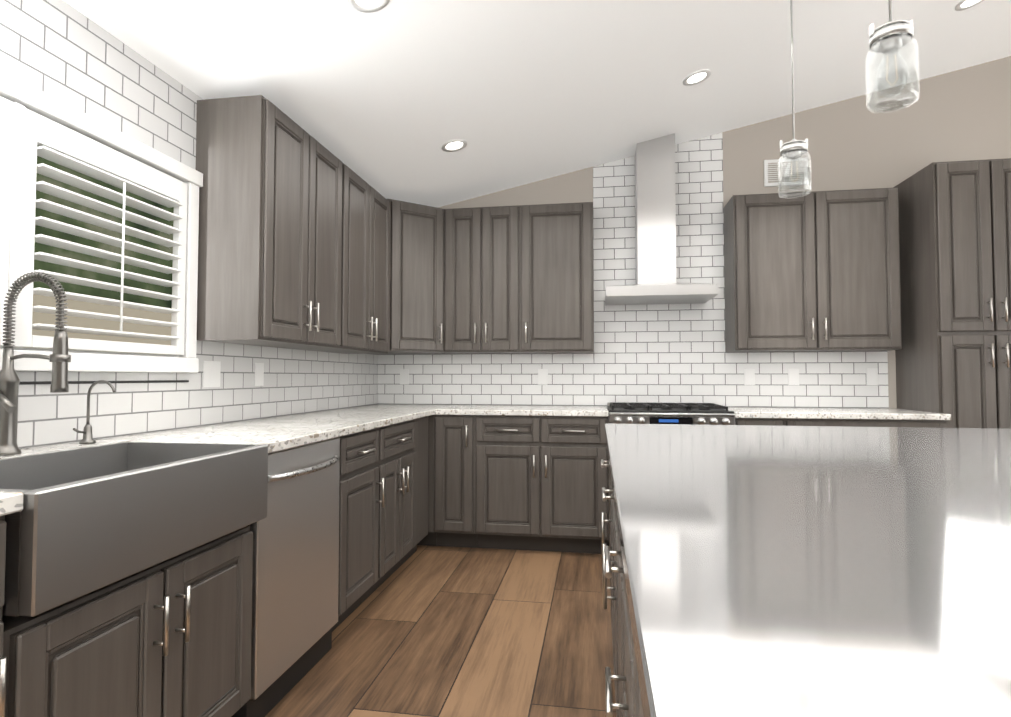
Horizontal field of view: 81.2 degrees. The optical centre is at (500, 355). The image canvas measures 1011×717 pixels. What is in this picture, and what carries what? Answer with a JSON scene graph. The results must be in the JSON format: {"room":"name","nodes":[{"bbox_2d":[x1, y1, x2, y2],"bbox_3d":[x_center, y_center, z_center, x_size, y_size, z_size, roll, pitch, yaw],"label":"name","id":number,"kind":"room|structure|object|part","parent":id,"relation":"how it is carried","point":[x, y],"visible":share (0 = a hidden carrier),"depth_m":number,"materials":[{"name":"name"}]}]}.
{"room":"kitchen","nodes":[
{"label":"kitchen","id":0,"kind":"room"},
{"bbox_2d":[0,0,377,448],"bbox_3d":[-1.534,0.000,1.326,0.094,2.350,7.840,0,-2,9],"label":"wall","id":1,"kind":"structure","parent":0,"point":[64,52],"depth_m":2.19,"materials":[{"name":"tile"}]},
{"bbox_2d":[22,145,173,354],"bbox_3d":[-1.464,-0.379,1.701,0.004,0.702,1.452,0,-2,9],"label":"window","id":2,"kind":"structure","parent":1,"relation":"in","point":[46,318],"depth_m":2.06,"materials":[{"name":"glass"}]},
{"bbox_2d":[0,70,202,372],"bbox_3d":[-1.447,-0.378,1.698,0.146,0.843,1.615,0,-2,9],"label":"window shutters","id":3,"kind":"object","parent":2,"relation":"attached to","point":[58,131],"visible":1,"depth_m":1.96,"materials":[{"name":"white wood"}]},
{"bbox_2d":[203,361,220,386],"bbox_3d":[-1.276,0.081,2.609,0.006,0.116,0.115,0,-2,9],"label":"electrical outlet","id":4,"kind":"object","parent":1,"relation":"attached to","point":[211,373],"visible":1,"depth_m":2.60,"materials":[{"name":"white plastic"}]},
{"bbox_2d":[255,363,263,385],"bbox_3d":[-1.216,0.093,2.974,0.006,0.116,0.075,0,-2,9],"label":"electrical outlet","id":5,"kind":"object","parent":1,"relation":"attached to","point":[259,374],"visible":1,"depth_m":2.97,"materials":[{"name":"white plastic"}]},
{"bbox_2d":[196,95,339,350],"bbox_3d":[-1.072,-0.566,2.890,0.322,1.028,0.836,0,-2,9],"label":"upper cabinet","id":6,"kind":"object","parent":1,"relation":"attached to","point":[307,241],"depth_m":2.50,"materials":[{"name":"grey wood"}]},
{"bbox_2d":[319,160,399,354],"bbox_3d":[-0.934,-0.542,3.593,0.365,1.028,0.877,0,-2,9],"label":"upper cabinet","id":7,"kind":"object","parent":1,"relation":"attached to","point":[367,218],"depth_m":3.53,"materials":[{"name":"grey wood"}]},
{"bbox_2d":[396,200,451,353],"bbox_3d":[-0.672,-0.539,4.219,0.679,1.030,0.669,0,-2,9],"label":"upper cabinet","id":8,"kind":"object","parent":1,"relation":"attached to","point":[423,232],"depth_m":4.10,"materials":[{"name":"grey wood"}]},
{"bbox_2d":[265,545,615,716],"bbox_3d":[1.592,1.221,1.458,6.627,0.080,9.200,0,-2,9],"label":"floor","id":9,"kind":"structure","parent":0,"point":[432,631],"depth_m":2.49,"materials":[{"name":"brown wood"}]},
{"bbox_2d":[0,416,427,716],"bbox_3d":[-1.088,0.732,1.708,0.655,0.914,4.390,0,-2,9],"label":"base cabinet","id":10,"kind":"object","parent":9,"relation":"on","point":[171,637],"depth_m":1.48,"materials":[{"name":"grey wood"}]},
{"bbox_3d":[-1.046,0.383,1.516,0.507,0.229,0.784,0,-2,9],"label":"sink apron","id":11,"kind":"part","parent":10,"relation":"part of","materials":[{"name":"silver metal"}]},
{"bbox_2d":[0,404,454,515],"bbox_3d":[-1.049,0.303,2.031,0.634,0.035,5.048,0,-2,9],"label":"countertop","id":12,"kind":"structure","parent":10,"relation":"on","point":[275,434],"depth_m":2.34,"materials":[{"name":"stone"}]},
{"bbox_2d":[0,272,70,455],"bbox_3d":[-1.283,0.018,1.601,0.223,0.501,0.094,0,-2,9],"label":"spring faucet","id":13,"kind":"object","parent":12,"relation":"on","point":[59,357],"visible":1,"depth_m":1.61,"materials":[{"name":"silver metal"}]},
{"bbox_2d":[73,380,115,443],"bbox_3d":[-1.284,0.177,1.865,0.121,0.202,0.079,0,-2,9],"label":"filter faucet","id":14,"kind":"object","parent":12,"relation":"on","point":[87,435],"visible":1,"depth_m":1.88,"materials":[{"name":"silver metal"}]},
{"bbox_2d":[231,437,339,716],"bbox_3d":[-0.981,0.768,2.207,0.657,0.877,0.604,0,-2,9],"label":"dishwasher","id":15,"kind":"object","parent":9,"relation":"on","point":[295,574],"visible":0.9,"depth_m":2.10,"materials":[{"name":"silver metal"}]},
{"bbox_2d":[417,415,444,545],"bbox_3d":[-0.660,0.837,4.196,0.684,0.880,0.607,0,-2,9],"label":"base cabinet","id":16,"kind":"object","parent":9,"relation":"on","point":[436,423],"depth_m":3.86,"materials":[{"name":"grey wood"}]},
{"bbox_2d":[445,415,484,547],"bbox_3d":[-0.221,0.835,4.124,0.346,0.880,0.607,0,-2,9],"label":"base cabinet","id":17,"kind":"object","parent":9,"relation":"on","point":[464,434],"depth_m":3.83,"materials":[{"name":"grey wood"}]},
{"bbox_2d":[485,415,608,553],"bbox_3d":[0.266,0.832,4.044,0.926,0.880,0.607,0,-2,9],"label":"base cabinet","id":18,"kind":"object","parent":9,"relation":"on","point":[534,483],"depth_m":3.75,"materials":[{"name":"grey wood"}]},
{"bbox_2d":[435,405,607,416],"bbox_3d":[0.173,0.375,4.068,1.114,0.035,0.628,0,-2,9],"label":"countertop","id":19,"kind":"structure","parent":18,"relation":"on","point":[532,410],"depth_m":3.82,"materials":[{"name":"stone"}]},
{"bbox_2d":[601,451,640,716],"bbox_3d":[1.213,0.730,1.152,1.990,0.878,2.440,0,-2,9],"label":"kitchen island","id":20,"kind":"object","parent":9,"relation":"on","point":[625,682],"depth_m":1.32,"materials":[{"name":"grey wood"}]},
{"bbox_2d":[605,423,1010,716],"bbox_3d":[1.243,0.268,1.164,2.010,0.045,2.520,0,-2,9],"label":"island countertop","id":21,"kind":"structure","parent":20,"relation":"on","point":[767,571],"depth_m":0.63,"materials":[{"name":"white stone"}]},
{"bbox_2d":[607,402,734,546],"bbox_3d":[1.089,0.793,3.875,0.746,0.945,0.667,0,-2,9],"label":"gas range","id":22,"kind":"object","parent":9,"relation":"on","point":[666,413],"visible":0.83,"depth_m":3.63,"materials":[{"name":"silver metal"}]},
{"bbox_2d":[735,418,947,427],"bbox_3d":[2.040,0.821,3.733,1.167,0.879,0.645,0,-2,9],"label":"base cabinet","id":23,"kind":"object","parent":9,"relation":"on","point":[846,422],"visible":0.04,"depth_m":3.47,"materials":[{"name":"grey wood"}]},
{"bbox_2d":[728,407,950,419],"bbox_3d":[2.042,0.364,3.761,1.169,0.035,0.628,0,-2,9],"label":"countertop","id":24,"kind":"structure","parent":23,"relation":"on","point":[829,413],"depth_m":3.52,"materials":[{"name":"stone"}]},
{"bbox_2d":[893,158,1010,428],"bbox_3d":[2.926,0.050,3.669,0.598,2.415,0.560,0,-2,9],"label":"pantry","id":25,"kind":"object","parent":9,"relation":"on","point":[953,356],"visible":0.77,"depth_m":3.48,"materials":[{"name":"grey wood"}]},
{"bbox_2d":[63,0,1010,207],"bbox_3d":[1.617,-1.847,1.562,6.577,1.494,9.200,0,-2,9],"label":"ceiling","id":26,"kind":"structure","parent":0,"point":[390,99],"depth_m":2.99,"materials":[{"name":"white paint"}]},
{"bbox_2d":[348,0,389,12],"bbox_3d":[-0.482,-1.313,2.163,0.153,0.036,0.156,0,-2,9],"label":"recessed light","id":27,"kind":"object","parent":26,"relation":"in","point":[367,6],"visible":1,"depth_m":2.20,"materials":[{"name":"white plastic"}]},
{"bbox_2d":[442,139,466,151],"bbox_3d":[-0.276,-1.260,3.536,0.153,0.036,0.156,0,-2,9],"label":"recessed light","id":28,"kind":"object","parent":26,"relation":"in","point":[454,145],"visible":1,"depth_m":3.54,"materials":[{"name":"white plastic"}]},
{"bbox_2d":[683,69,710,85],"bbox_3d":[1.105,-1.565,3.320,0.153,0.036,0.156,0,-2,9],"label":"recessed light","id":29,"kind":"object","parent":26,"relation":"in","point":[696,77],"visible":1,"depth_m":3.32,"materials":[{"name":"white plastic"}]},
{"bbox_2d":[778,0,811,198],"bbox_3d":[1.009,-1.092,2.041,0.119,1.083,0.119,0,-2,9],"label":"pendant light","id":30,"kind":"object","parent":26,"relation":"hanging from","point":[794,148],"visible":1,"depth_m":2.02,"materials":[{"name":"clear glass"}]},
{"bbox_2d":[865,0,919,112],"bbox_3d":[0.899,-1.115,1.371,0.119,1.083,0.119,0,-2,9],"label":"pendant light","id":31,"kind":"object","parent":26,"relation":"hanging from","point":[889,37],"visible":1,"depth_m":1.35,"materials":[{"name":"clear glass"}]},
{"bbox_2d":[955,0,983,10],"bbox_3d":[2.487,-1.869,3.103,0.153,0.036,0.156,0,-2,9],"label":"recessed light","id":32,"kind":"object","parent":26,"relation":"in","point":[964,5],"visible":1,"depth_m":3.13,"materials":[{"name":"white plastic"}]},
{"bbox_2d":[438,56,1010,407],"bbox_3d":[2.160,-0.564,4.419,6.447,3.696,0.620,0,-2,9],"label":"wall","id":33,"kind":"structure","parent":0,"point":[964,114],"depth_m":4.07,"materials":[{"name":"beige paint"}]},
{"bbox_2d":[452,205,531,353],"bbox_3d":[-0.101,-0.536,4.281,0.665,1.030,0.360,0,-2,9],"label":"upper cabinet","id":34,"kind":"object","parent":33,"relation":"attached to","point":[492,246],"depth_m":4.13,"materials":[{"name":"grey wood"}]},
{"bbox_2d":[532,202,593,353],"bbox_3d":[0.375,-0.538,4.222,0.575,1.030,0.322,0,-2,9],"label":"upper cabinet","id":35,"kind":"object","parent":33,"relation":"attached to","point":[562,233],"depth_m":4.05,"materials":[{"name":"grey wood"}]},
{"bbox_2d":[378,133,888,407],"bbox_3d":[0.837,-0.589,4.317,3.625,2.018,0.008,0,-2,9],"label":"tile","id":36,"kind":"structure","parent":33,"relation":"attached to","point":[661,353],"depth_m":4.25,"materials":[{"name":"white tile"}]},
{"bbox_2d":[400,369,408,383],"bbox_3d":[-0.741,0.161,4.543,0.072,0.116,0.006,0,-2,9],"label":"electrical outlet","id":37,"kind":"object","parent":36,"relation":"attached to","point":[404,376],"visible":1,"depth_m":4.54,"materials":[{"name":"white plastic"}]},
{"bbox_2d":[538,369,547,384],"bbox_3d":[0.315,0.155,4.369,0.072,0.116,0.006,0,-2,9],"label":"electrical outlet","id":38,"kind":"object","parent":36,"relation":"attached to","point":[542,376],"visible":1,"depth_m":4.37,"materials":[{"name":"white plastic"}]},
{"bbox_2d":[605,133,718,304],"bbox_3d":[1.070,-0.956,4.037,0.700,1.152,0.490,0,-2,9],"label":"hood chimney","id":39,"kind":"object","parent":36,"relation":"attached to","point":[655,228],"visible":1,"depth_m":4.05,"materials":[{"name":"silver metal"}]},
{"bbox_2d":[744,368,754,384],"bbox_3d":[1.746,0.146,4.134,0.072,0.116,0.006,0,-2,9],"label":"electrical outlet","id":40,"kind":"object","parent":36,"relation":"attached to","point":[749,376],"visible":1,"depth_m":4.13,"materials":[{"name":"white plastic"}]},
{"bbox_2d":[788,368,798,384],"bbox_3d":[2.032,0.145,4.087,0.072,0.116,0.006,0,-2,9],"label":"electrical outlet","id":41,"kind":"object","parent":36,"relation":"attached to","point":[793,376],"visible":1,"depth_m":4.08,"materials":[{"name":"white plastic"}]},
{"bbox_2d":[866,368,877,384],"bbox_3d":[2.525,0.142,4.006,0.072,0.116,0.006,0,-2,9],"label":"electrical outlet","id":42,"kind":"object","parent":36,"relation":"attached to","point":[871,376],"visible":1,"depth_m":4.00,"materials":[{"name":"white plastic"}]},
{"bbox_2d":[764,158,807,186],"bbox_3d":[2.007,-1.291,4.143,0.290,0.190,0.021,0,-2,9],"label":"air vent grille","id":43,"kind":"object","parent":33,"relation":"attached to","point":[771,173],"visible":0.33,"depth_m":4.14,"materials":[{"name":"white metal"}]},
{"bbox_2d":[724,187,901,351],"bbox_3d":[2.053,-0.548,3.927,0.998,1.030,0.360,0,-2,9],"label":"upper cabinet","id":44,"kind":"object","parent":33,"relation":"attached to","point":[815,271],"visible":1,"depth_m":3.79,"materials":[{"name":"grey wood"}]}
]}

